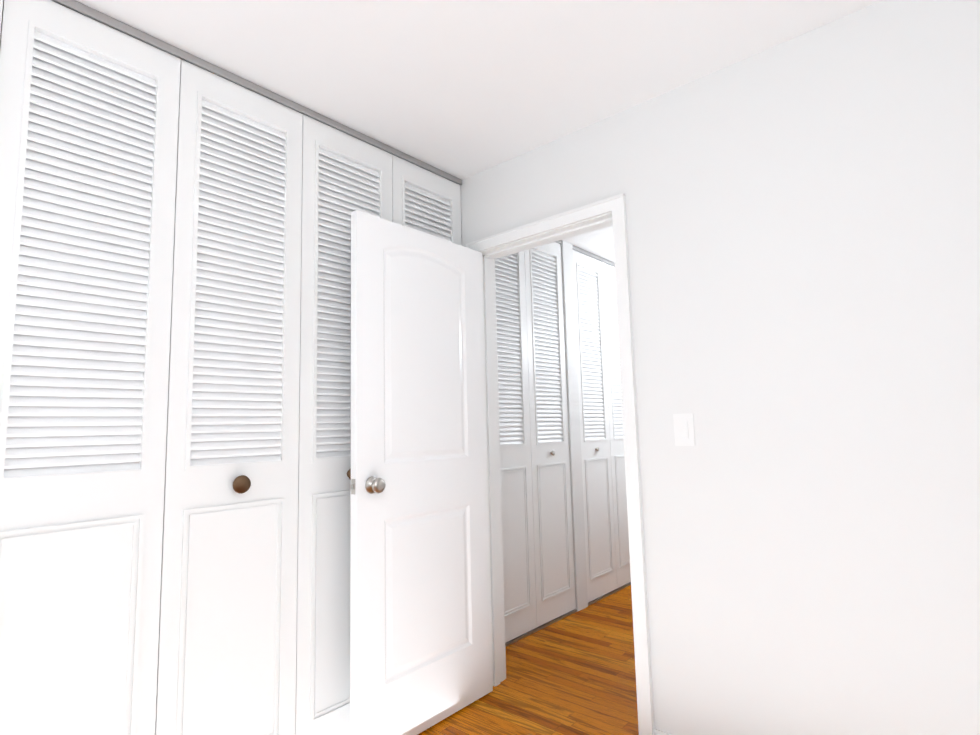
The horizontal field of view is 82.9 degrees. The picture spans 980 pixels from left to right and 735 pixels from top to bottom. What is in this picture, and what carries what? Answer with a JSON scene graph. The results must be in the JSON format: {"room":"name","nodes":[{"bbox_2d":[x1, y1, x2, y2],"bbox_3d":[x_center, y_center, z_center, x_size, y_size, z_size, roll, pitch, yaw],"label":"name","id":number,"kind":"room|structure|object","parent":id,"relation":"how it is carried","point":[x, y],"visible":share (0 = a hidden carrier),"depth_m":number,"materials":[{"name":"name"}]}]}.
{"room":"bedroom","nodes":[
{"label":"bedroom","id":0,"kind":"room"},
{"bbox_2d":[0,0,2,33],"bbox_3d":[-1.961,0.075,0.661,0.120,2.440,1.964,-7,-8,40],"label":"wall","id":1,"kind":"structure","parent":0,"point":[1,4],"depth_m":1.48,"materials":[{"name":"white paint"}]},
{"bbox_2d":[75,0,880,262],"bbox_3d":[0.605,-1.128,1.941,4.220,0.100,7.330,-7,-8,40],"label":"ceiling","id":2,"kind":"structure","parent":0,"point":[462,89],"depth_m":1.89,"materials":[{"name":"white paint"}]},
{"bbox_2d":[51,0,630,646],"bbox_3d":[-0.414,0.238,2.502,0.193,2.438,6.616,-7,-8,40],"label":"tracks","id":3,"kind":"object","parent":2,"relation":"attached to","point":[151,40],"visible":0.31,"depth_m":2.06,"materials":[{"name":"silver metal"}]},
{"bbox_2d":[0,0,461,734],"bbox_3d":[-0.697,0.194,2.037,0.070,2.404,1.773,-7,-8,40],"label":"bifold closet door","id":4,"kind":"structure","parent":3,"relation":"hanging from","point":[174,394],"depth_m":1.72,"materials":[{"name":"white paint"}]},
{"bbox_2d":[495,242,575,642],"bbox_3d":[0.240,0.315,3.358,0.052,2.404,0.837,-7,-8,40],"label":"bifold closet door","id":5,"kind":"structure","parent":3,"relation":"hanging from","point":[538,562],"depth_m":3.37,"materials":[{"name":"white paint"}]},
{"bbox_2d":[573,250,630,601],"bbox_3d":[1.149,0.407,4.406,0.052,2.404,1.677,-7,-8,40],"label":"bifold closet door","id":6,"kind":"structure","parent":3,"relation":"hanging from","point":[604,497],"depth_m":4.00,"materials":[{"name":"white paint"}]},
{"bbox_2d":[418,585,638,734],"bbox_3d":[0.670,1.396,1.663,4.220,0.100,7.330,-7,-8,40],"label":"floor","id":7,"kind":"structure","parent":0,"point":[574,673],"depth_m":2.54,"materials":[{"name":"brown wood"}]},
{"bbox_2d":[562,280,585,567],"bbox_3d":[0.402,0.450,4.623,0.150,2.440,3.344,-7,-8,40],"label":"wall","id":8,"kind":"structure","parent":0,"point":[579,552],"depth_m":3.70,"materials":[{"name":"white paint"}]},
{"bbox_2d":[457,0,979,734],"bbox_3d":[0.763,0.156,2.037,4.100,2.440,0.120,-7,-8,40],"label":"wall","id":9,"kind":"structure","parent":0,"point":[803,220],"depth_m":1.76,"materials":[{"name":"white paint"}]},
{"bbox_2d":[350,210,492,734],"bbox_3d":[-0.264,0.420,2.323,0.143,2.015,0.754,-7,-8,40],"label":"entry door","id":10,"kind":"structure","parent":9,"relation":"in","point":[420,635],"depth_m":2.25,"materials":[{"name":"white paint"}]},
{"bbox_2d":[466,193,653,734],"bbox_3d":[0.282,0.389,2.431,0.859,2.089,0.157,-7,-8,40],"label":"door frame","id":11,"kind":"structure","parent":9,"relation":"attached to","point":[606,212],"depth_m":2.32,"materials":[{"name":"white paint"}]},
{"bbox_2d":[653,728,671,734],"bbox_3d":[1.434,1.241,1.272,2.230,0.082,0.013,-7,-8,40],"label":"baseboard","id":12,"kind":"structure","parent":9,"relation":"attached to","point":[658,732],"depth_m":1.97,"materials":[{"name":"white paint"}]},
{"bbox_2d":[673,413,694,445],"bbox_3d":[0.698,0.224,2.000,0.072,0.116,0.010,-7,-8,40],"label":"light switch","id":13,"kind":"object","parent":9,"relation":"attached to","point":[684,434],"visible":1,"depth_m":2.00,"materials":[{"name":"white plastic"}]}
]}

